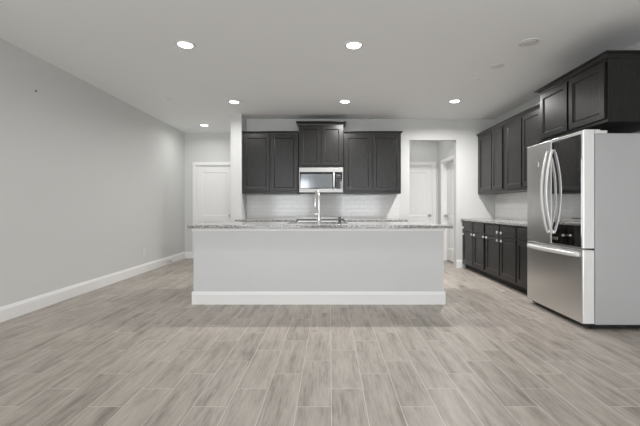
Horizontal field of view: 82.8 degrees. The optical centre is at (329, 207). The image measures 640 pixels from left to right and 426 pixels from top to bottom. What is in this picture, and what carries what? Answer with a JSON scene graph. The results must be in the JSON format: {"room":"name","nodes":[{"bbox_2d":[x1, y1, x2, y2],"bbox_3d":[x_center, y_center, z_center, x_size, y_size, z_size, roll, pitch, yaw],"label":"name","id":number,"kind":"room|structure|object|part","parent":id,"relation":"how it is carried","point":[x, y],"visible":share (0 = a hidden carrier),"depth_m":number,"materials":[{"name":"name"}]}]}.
{"room":"kitchen","nodes":[
{"label":"kitchen","id":0,"kind":"room"},
{"bbox_2d":[0,38,184,306],"bbox_3d":[-3.240,-0.270,2.270,0.120,2.740,11.580,0,0,0],"label":"wall","id":1,"kind":"structure","parent":0,"point":[90,180],"depth_m":4.54,"materials":[{"name":"white paint"}]},
{"bbox_2d":[0,252,192,322],"bbox_3d":[-2.361,1.028,2.270,1.637,0.145,11.340,0,0,0],"label":"baseboard","id":2,"kind":"structure","parent":1,"relation":"attached to","point":[16,309],"depth_m":4.54,"materials":[{"name":"white paint"}]},
{"bbox_2d":[231,114,245,221],"bbox_3d":[-1.639,-0.270,7.135,0.192,2.740,1.610,0,0,0],"label":"wall","id":3,"kind":"structure","parent":0,"point":[238,121],"depth_m":6.33,"materials":[{"name":"white paint"}]},
{"bbox_2d":[185,133,437,251],"bbox_3d":[0.540,-0.270,8.000,7.440,2.740,0.120,0,0,0],"label":"wall","id":4,"kind":"structure","parent":0,"point":[199,147],"depth_m":7.94,"materials":[{"name":"white paint"}]},
{"bbox_2d":[193,162,230,257],"bbox_3d":[-2.530,0.049,7.984,0.936,2.103,0.133,0,0,0],"label":"trim","id":5,"kind":"structure","parent":4,"relation":"attached to","point":[195,164],"depth_m":7.92,"materials":[{"name":"white paint"}]},
{"bbox_2d":[197,166,230,223],"bbox_3d":[-2.530,0.085,7.942,0.772,2.007,0.105,0,0,0],"label":"door","id":6,"kind":"structure","parent":4,"relation":"in","point":[213,182],"depth_m":7.97,"materials":[{"name":"white paint"}]},
{"bbox_2d":[409,166,431,221],"bbox_3d":[1.857,0.085,7.942,0.747,2.007,0.105,0,0,0],"label":"door","id":7,"kind":"structure","parent":4,"relation":"in","point":[420,177],"depth_m":7.97,"materials":[{"name":"white paint"}]},
{"bbox_2d":[409,162,435,222],"bbox_3d":[1.857,0.049,7.984,0.911,2.103,0.133,0,0,0],"label":"trim","id":8,"kind":"structure","parent":4,"relation":"attached to","point":[433,164],"depth_m":7.92,"materials":[{"name":"white paint"}]},
{"bbox_2d":[0,258,639,425],"bbox_3d":[0.535,1.150,2.270,7.670,0.100,11.580,0,0,0],"label":"floor","id":9,"kind":"structure","parent":0,"point":[136,350],"depth_m":2.57,"materials":[{"name":"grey wood"}]},
{"bbox_2d":[192,228,445,304],"bbox_3d":[-0.130,0.665,4.607,2.892,0.870,0.946,0,0,0],"label":"kitchen island","id":10,"kind":"object","parent":9,"relation":"on","point":[233,266],"visible":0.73,"depth_m":4.15,"materials":[{"name":"white paint"}]},
{"bbox_3d":[-0.130,0.247,4.212,2.892,0.034,0.156,0,0,0],"label":"trim","id":11,"kind":"part","parent":10,"relation":"part of","materials":[{"name":"white paint"}]},
{"bbox_3d":[-0.130,1.028,4.212,2.892,0.145,0.156,0,0,0],"label":"baseboard","id":12,"kind":"part","parent":10,"relation":"part of","materials":[{"name":"white paint"}]},
{"bbox_2d":[187,222,452,227],"bbox_3d":[-0.113,0.212,4.610,3.005,0.034,1.040,0,0,0],"label":"island countertop","id":13,"kind":"structure","parent":10,"relation":"on","point":[211,224],"depth_m":4.09,"materials":[{"name":"stone"}]},
{"bbox_2d":[312,190,320,223],"bbox_3d":[-0.165,-0.014,4.531,0.116,0.418,0.218,0,0,0],"label":"kitchen faucet","id":14,"kind":"object","parent":13,"relation":"on","point":[318,213],"visible":1,"depth_m":4.44,"materials":[{"name":"silver metal"}]},
{"bbox_3d":[-0.161,-0.089,4.532,0.025,0.268,0.198,0,0,-17],"label":"spout","id":15,"kind":"part","parent":14,"relation":"part of","materials":[{"name":"silver metal"}]},
{"bbox_2d":[317,211,320,223],"bbox_3d":[-0.135,0.114,4.450,0.056,0.161,0.056,0,0,0],"label":"faucet","id":16,"kind":"object","parent":14,"relation":"attached to","point":[318,212],"depth_m":4.43,"materials":[{"name":"silver metal"}]},
{"bbox_2d":[298,217,342,221],"bbox_3d":[-0.157,0.636,6.341,0.762,0.927,0.691,0,0,0],"label":"range","id":17,"kind":"object","parent":9,"relation":"on","point":[302,219],"visible":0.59,"depth_m":6.05,"materials":[{"name":"silver metal"}]},
{"bbox_2d":[298,218,342,219],"bbox_3d":[-0.157,0.197,6.365,0.762,0.018,0.643,0,0,0],"label":"cooktop","id":18,"kind":"object","parent":17,"relation":"in","point":[300,218],"depth_m":6.04,"materials":[{"name":"silver glass"}]},
{"bbox_3d":[-0.157,0.264,6.067,0.762,0.112,0.041,0,0,0],"label":"control panel","id":19,"kind":"part","parent":17,"relation":"part of","materials":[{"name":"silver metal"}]},
{"bbox_2d":[462,221,489,277],"bbox_3d":[2.729,0.665,6.173,0.620,0.870,1.023,0,0,0],"label":"base cabinet","id":20,"kind":"object","parent":9,"relation":"on","point":[473,247],"visible":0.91,"depth_m":6.08,"materials":[{"name":"brown wood"}]},
{"bbox_3d":[2.429,0.324,6.390,0.019,0.152,0.470,0,0,0],"label":"drawer","id":21,"kind":"part","parent":20,"relation":"part of","materials":[{"name":"brown wood"}]},
{"bbox_3d":[2.429,0.699,6.390,0.019,0.553,0.470,0,0,0],"label":"door","id":22,"kind":"part","parent":20,"relation":"part of","materials":[{"name":"brown wood"}]},
{"bbox_3d":[2.429,0.324,5.923,0.019,0.152,0.403,0,0,0],"label":"drawer","id":23,"kind":"part","parent":20,"relation":"part of","materials":[{"name":"brown wood"}]},
{"bbox_3d":[2.429,0.699,5.923,0.019,0.553,0.403,0,0,0],"label":"door","id":24,"kind":"part","parent":20,"relation":"part of","materials":[{"name":"brown wood"}]},
{"bbox_2d":[486,223,521,291],"bbox_3d":[2.729,0.665,5.190,0.620,0.870,0.936,0,0,0],"label":"base cabinet","id":25,"kind":"object","parent":9,"relation":"on","point":[501,257],"visible":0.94,"depth_m":5.11,"materials":[{"name":"brown wood"}]},
{"bbox_3d":[2.429,0.324,5.423,0.019,0.152,0.445,0,0,0],"label":"drawer","id":26,"kind":"part","parent":25,"relation":"part of","materials":[{"name":"brown wood"}]},
{"bbox_3d":[2.429,0.699,5.423,0.019,0.553,0.445,0,0,0],"label":"door","id":27,"kind":"part","parent":25,"relation":"part of","materials":[{"name":"brown wood"}]},
{"bbox_3d":[2.429,0.324,4.952,0.019,0.152,0.437,0,0,0],"label":"drawer","id":28,"kind":"part","parent":25,"relation":"part of","materials":[{"name":"brown wood"}]},
{"bbox_3d":[2.429,0.699,4.952,0.019,0.553,0.437,0,0,0],"label":"door","id":29,"kind":"part","parent":25,"relation":"part of","materials":[{"name":"brown wood"}]},
{"bbox_2d":[517,226,533,293],"bbox_3d":[2.729,0.665,4.490,0.620,0.870,0.456,0,0,0],"label":"base cabinet","id":30,"kind":"object","parent":9,"relation":"on","point":[521,230],"visible":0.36,"depth_m":4.59,"materials":[{"name":"brown wood"}]},
{"bbox_2d":[461,219,526,226],"bbox_3d":[2.724,0.212,5.470,0.630,0.034,2.439,0,0,0],"label":"countertop","id":31,"kind":"structure","parent":30,"relation":"on","point":[494,221],"depth_m":5.38,"materials":[{"name":"stone"}]},
{"bbox_3d":[2.429,0.699,4.490,0.019,0.553,0.432,0,0,0],"label":"door","id":32,"kind":"part","parent":30,"relation":"part of","materials":[{"name":"brown wood"}]},
{"bbox_3d":[2.429,0.324,4.490,0.019,0.152,0.432,0,0,0],"label":"drawer","id":33,"kind":"part","parent":30,"relation":"part of","materials":[{"name":"brown wood"}]},
{"bbox_2d":[527,129,639,328],"bbox_3d":[2.608,0.194,3.746,0.823,1.812,0.950,0,0,1],"label":"refrigerator","id":34,"kind":"object","parent":9,"relation":"on","point":[583,187],"visible":1,"depth_m":3.28,"materials":[{"name":"grey metal"}]},
{"bbox_3d":[2.340,-0.169,3.988,0.105,1.067,0.472,0,0,1],"label":"door","id":35,"kind":"part","parent":34,"relation":"part of","materials":[{"name":"silver metal"}]},
{"bbox_3d":[2.245,-0.168,3.792,0.094,0.859,0.033,0,0,1],"label":"handle","id":36,"kind":"part","parent":34,"relation":"part of","materials":[{"name":"silver metal"}]},
{"bbox_3d":[2.244,-0.168,3.708,0.094,0.859,0.033,0,0,1],"label":"handle","id":37,"kind":"part","parent":34,"relation":"part of","materials":[{"name":"silver metal"}]},
{"bbox_3d":[2.254,0.428,3.750,0.070,0.040,0.873,0,0,1],"label":"handle","id":38,"kind":"part","parent":34,"relation":"part of","materials":[{"name":"silver metal"}]},
{"bbox_3d":[2.337,0.714,3.749,0.105,0.663,0.950,0,0,1],"label":"freezer drawer","id":39,"kind":"part","parent":34,"relation":"part of","materials":[{"name":"silver metal"}]},
{"bbox_3d":[2.280,-0.158,3.511,0.004,1.029,0.446,0,0,1],"label":"glass panel","id":40,"kind":"part","parent":34,"relation":"part of","materials":[{"name":"black glass"}]},
{"bbox_3d":[2.335,-0.169,3.510,0.105,1.067,0.472,0,0,1],"label":"door","id":41,"kind":"part","parent":34,"relation":"part of","materials":[{"name":"silver metal"}]},
{"bbox_3d":[-1.047,0.665,6.379,0.983,0.870,0.620,0,0,0],"label":"base cabinet","id":42,"kind":"object","parent":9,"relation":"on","visible":0},
{"bbox_2d":[235,219,297,221],"bbox_3d":[-1.075,0.212,6.374,1.036,0.034,0.630,0,0,0],"label":"countertop","id":43,"kind":"structure","parent":42,"relation":"on","point":[236,220],"depth_m":6.06,"materials":[{"name":"stone"}]},
{"bbox_3d":[0.744,0.665,6.379,1.003,0.870,0.620,0,0,0],"label":"base cabinet","id":44,"kind":"object","parent":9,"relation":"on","visible":0},
{"bbox_2d":[343,219,407,221],"bbox_3d":[0.771,0.212,6.374,1.057,0.034,0.630,0,0,0],"label":"countertop","id":45,"kind":"structure","parent":44,"relation":"on","point":[344,220],"depth_m":6.06,"materials":[{"name":"stone"}]},
{"bbox_2d":[0,0,639,132],"bbox_3d":[0.535,-1.690,2.270,7.670,0.100,11.580,0,0,0],"label":"ceiling","id":46,"kind":"structure","parent":0,"point":[281,59],"depth_m":3.73,"materials":[{"name":"white paint"}]},
{"bbox_2d":[175,40,195,48],"bbox_3d":[-1.450,-1.633,3.640,0.192,0.013,0.192,0,0,0],"label":"recessed light","id":47,"kind":"object","parent":46,"relation":"in","point":[184,44],"visible":1,"depth_m":3.62,"materials":[{"name":"white plastic"}]},
{"bbox_2d":[228,100,239,103],"bbox_3d":[-1.480,-1.633,5.600,0.192,0.013,0.192,0,0,0],"label":"recessed light","id":48,"kind":"object","parent":46,"relation":"in","point":[229,101],"visible":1,"depth_m":5.56,"materials":[{"name":"white plastic"}]},
{"bbox_2d":[339,100,350,102],"bbox_3d":[0.230,-1.633,5.580,0.192,0.013,0.192,0,0,0],"label":"recessed light","id":49,"kind":"object","parent":46,"relation":"in","point":[340,101],"visible":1,"depth_m":5.55,"materials":[{"name":"white plastic"}]},
{"bbox_2d":[344,41,362,48],"bbox_3d":[0.240,-1.633,3.650,0.192,0.013,0.192,0,0,0],"label":"recessed light","id":50,"kind":"object","parent":46,"relation":"in","point":[351,44],"visible":1,"depth_m":3.63,"materials":[{"name":"white plastic"}]},
{"bbox_2d":[448,99,460,102],"bbox_3d":[1.910,-1.633,5.560,0.192,0.013,0.192,0,0,0],"label":"recessed light","id":51,"kind":"object","parent":46,"relation":"in","point":[453,100],"visible":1,"depth_m":5.54,"materials":[{"name":"white plastic"}]},
{"bbox_2d":[490,63,503,68],"bbox_3d":[1.930,-1.634,4.190,0.150,0.010,0.150,0,0,0],"label":"cover plate","id":52,"kind":"object","parent":46,"relation":"attached to","point":[495,66],"visible":1,"depth_m":4.18,"materials":[{"name":"white plastic"}]},
{"bbox_2d":[518,38,539,46],"bbox_3d":[1.970,-1.633,3.590,0.192,0.013,0.192,0,0,0],"label":"recessed light","id":53,"kind":"object","parent":46,"relation":"in","point":[530,41],"visible":1,"depth_m":3.57,"materials":[{"name":"white plastic"}]},
{"bbox_2d":[246,119,494,267],"bbox_3d":[0.814,-0.270,6.760,4.713,2.740,0.120,0,0,0],"label":"wall","id":54,"kind":"structure","parent":0,"point":[468,204],"depth_m":6.70,"materials":[{"name":"white paint"}]},
{"bbox_2d":[242,131,299,193],"bbox_3d":[-1.048,-0.798,6.516,0.983,1.093,0.347,0,0,0],"label":"upper cabinet","id":55,"kind":"object","parent":54,"relation":"attached to","point":[270,159],"visible":0.96,"depth_m":6.36,"materials":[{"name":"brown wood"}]},
{"bbox_3d":[-1.291,-0.791,6.364,0.456,0.978,0.019,0,0,0],"label":"door","id":56,"kind":"part","parent":55,"relation":"part of","materials":[{"name":"brown wood"}]},
{"bbox_3d":[-1.048,-1.325,6.516,0.983,0.040,0.347,0,0,0],"label":"crown molding","id":57,"kind":"part","parent":55,"relation":"part of","materials":[{"name":"brown wood"}]},
{"bbox_3d":[-0.804,-0.791,6.364,0.456,0.978,0.019,0,0,0],"label":"door","id":58,"kind":"part","parent":55,"relation":"part of","materials":[{"name":"brown wood"}]},
{"bbox_2d":[296,121,345,167],"bbox_3d":[-0.156,-1.114,6.497,0.880,0.792,0.385,0,0,0],"label":"upper cabinet","id":59,"kind":"object","parent":54,"relation":"attached to","point":[320,142],"visible":0.98,"depth_m":6.34,"materials":[{"name":"brown wood"}]},
{"bbox_3d":[-0.346,-1.089,6.343,0.350,0.682,0.019,0,0,0],"label":"door","id":60,"kind":"part","parent":59,"relation":"part of","materials":[{"name":"brown wood"}]},
{"bbox_2d":[299,168,342,192],"bbox_3d":[-0.154,-0.484,6.474,0.765,0.435,0.429,0,0,0],"label":"microwave","id":61,"kind":"object","parent":59,"relation":"attached to","point":[324,180],"visible":0.97,"depth_m":6.31,"materials":[{"name":"silver metal"}]},
{"bbox_3d":[-0.217,-0.479,6.321,0.610,0.288,0.025,0,0,0],"label":"door","id":62,"kind":"part","parent":61,"relation":"part of","materials":[{"name":"black glass"}]},
{"bbox_3d":[0.068,-0.479,6.285,0.025,0.286,0.050,0,0,0],"label":"handle","id":63,"kind":"part","parent":61,"relation":"part of","materials":[{"name":"silver metal"}]},
{"bbox_3d":[0.151,-0.479,6.321,0.124,0.288,0.025,0,0,0],"label":"control panel","id":64,"kind":"part","parent":61,"relation":"part of","materials":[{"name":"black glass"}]},
{"bbox_3d":[-0.156,-1.482,6.497,0.880,0.055,0.385,0,0,0],"label":"crown molding","id":65,"kind":"part","parent":59,"relation":"part of","materials":[{"name":"brown wood"}]},
{"bbox_3d":[0.034,-1.089,6.343,0.350,0.682,0.019,0,0,0],"label":"door","id":66,"kind":"part","parent":59,"relation":"part of","materials":[{"name":"brown wood"}]},
{"bbox_2d":[246,194,398,218],"bbox_3d":[-0.133,-0.028,6.694,2.815,0.444,0.009,0,0,0],"label":"backsplash","id":67,"kind":"structure","parent":54,"relation":"attached to","point":[258,206],"depth_m":6.69,"materials":[{"name":"tile"}]},
{"bbox_2d":[343,131,402,193],"bbox_3d":[0.759,-0.798,6.516,1.035,1.093,0.347,0,0,0],"label":"upper cabinet","id":68,"kind":"object","parent":54,"relation":"attached to","point":[371,159],"visible":1,"depth_m":6.36,"materials":[{"name":"brown wood"}]},
{"bbox_3d":[0.495,-0.791,6.364,0.466,0.978,0.019,0,0,0],"label":"door","id":69,"kind":"part","parent":68,"relation":"part of","materials":[{"name":"brown wood"}]},
{"bbox_3d":[0.759,-1.325,6.516,1.035,0.040,0.347,0,0,0],"label":"crown molding","id":70,"kind":"part","parent":68,"relation":"part of","materials":[{"name":"brown wood"}]},
{"bbox_3d":[0.992,-0.791,6.364,0.466,0.978,0.019,0,0,0],"label":"door","id":71,"kind":"part","parent":68,"relation":"part of","materials":[{"name":"brown wood"}]},
{"bbox_2d":[456,260,461,267],"bbox_3d":[1.850,1.028,6.692,1.160,0.145,0.016,0,0,0],"label":"baseboard","id":72,"kind":"structure","parent":54,"relation":"attached to","point":[458,262],"depth_m":6.68,"materials":[{"name":"white paint"}]},
{"bbox_2d":[438,141,453,223],"bbox_3d":[2.420,-0.270,7.380,0.120,2.740,1.120,0,0,0],"label":"wall","id":73,"kind":"structure","parent":0,"point":[445,148],"depth_m":7.75,"materials":[{"name":"white paint"}]},
{"bbox_2d":[441,155,453,260],"bbox_3d":[2.404,0.049,7.240,0.133,2.103,0.876,0,0,0],"label":"trim","id":74,"kind":"structure","parent":73,"relation":"attached to","point":[444,162],"depth_m":7.60,"materials":[{"name":"white paint"}]},
{"bbox_2d":[444,162,453,261],"bbox_3d":[2.428,0.080,7.240,0.105,1.997,0.712,0,0,0],"label":"door","id":75,"kind":"structure","parent":73,"relation":"in","point":[450,166],"depth_m":7.40,"materials":[{"name":"white paint"}]},
{"bbox_2d":[495,42,639,220],"bbox_3d":[3.110,-0.270,1.590,0.120,2.740,10.220,0,0,0],"label":"wall","id":76,"kind":"structure","parent":0,"point":[636,46],"depth_m":5.69,"materials":[{"name":"white paint"}]},
{"bbox_2d":[476,121,516,193],"bbox_3d":[2.864,-0.801,6.149,0.350,1.098,1.073,0,0,0],"label":"upper cabinet","id":77,"kind":"object","parent":76,"relation":"attached to","point":[491,141],"visible":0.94,"depth_m":6.04,"materials":[{"name":"brown wood"}]},
{"bbox_3d":[2.713,-0.791,6.340,0.019,0.978,0.490,0,0,0],"label":"door","id":78,"kind":"part","parent":77,"relation":"part of","materials":[{"name":"brown wood"}]},
{"bbox_3d":[2.864,-1.327,6.149,0.350,0.045,1.073,0,0,0],"label":"crown molding","id":79,"kind":"part","parent":77,"relation":"part of","materials":[{"name":"brown wood"}]},
{"bbox_3d":[2.713,-0.791,5.888,0.019,0.978,0.353,0,0,0],"label":"door","id":80,"kind":"part","parent":77,"relation":"part of","materials":[{"name":"brown wood"}]},
{"bbox_2d":[495,192,526,220],"bbox_3d":[3.045,-0.028,5.469,0.009,0.444,2.438,0,0,0],"label":"backsplash","id":81,"kind":"structure","parent":76,"relation":"attached to","point":[512,206],"depth_m":6.08,"materials":[{"name":"tile"}]},
{"bbox_2d":[504,103,541,191],"bbox_3d":[2.864,-0.801,5.130,0.350,1.098,0.956,0,0,0],"label":"upper cabinet","id":82,"kind":"object","parent":76,"relation":"attached to","point":[523,128],"visible":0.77,"depth_m":5.18,"materials":[{"name":"brown wood"}]},
{"bbox_3d":[2.713,-0.791,5.363,0.019,0.978,0.450,0,0,0],"label":"door","id":83,"kind":"part","parent":82,"relation":"part of","materials":[{"name":"brown wood"}]},
{"bbox_3d":[2.864,-1.327,5.130,0.350,0.045,0.956,0,0,0],"label":"crown molding","id":84,"kind":"part","parent":82,"relation":"part of","materials":[{"name":"brown wood"}]},
{"bbox_3d":[2.713,-0.791,4.890,0.019,0.978,0.436,0,0,0],"label":"door","id":85,"kind":"part","parent":82,"relation":"part of","materials":[{"name":"brown wood"}]},
{"bbox_2d":[534,50,639,141],"bbox_3d":[2.707,-1.055,3.671,0.665,0.600,1.113,0,0,0],"label":"upper cabinet","id":86,"kind":"object","parent":76,"relation":"attached to","point":[603,92],"visible":0.97,"depth_m":3.34,"materials":[{"name":"brown wood"}]},
{"bbox_3d":[2.413,-1.035,3.923,0.019,0.500,0.470,0,0,0],"label":"door","id":87,"kind":"part","parent":86,"relation":"part of","materials":[{"name":"brown wood"}]},
{"bbox_3d":[2.707,-1.330,3.671,0.665,0.050,1.113,0,0,0],"label":"crown molding","id":88,"kind":"part","parent":86,"relation":"part of","materials":[{"name":"brown wood"}]},
{"bbox_3d":[2.413,-1.035,3.421,0.019,0.500,0.473,0,0,0],"label":"door","id":89,"kind":"part","parent":86,"relation":"part of","materials":[{"name":"brown wood"}]}
]}

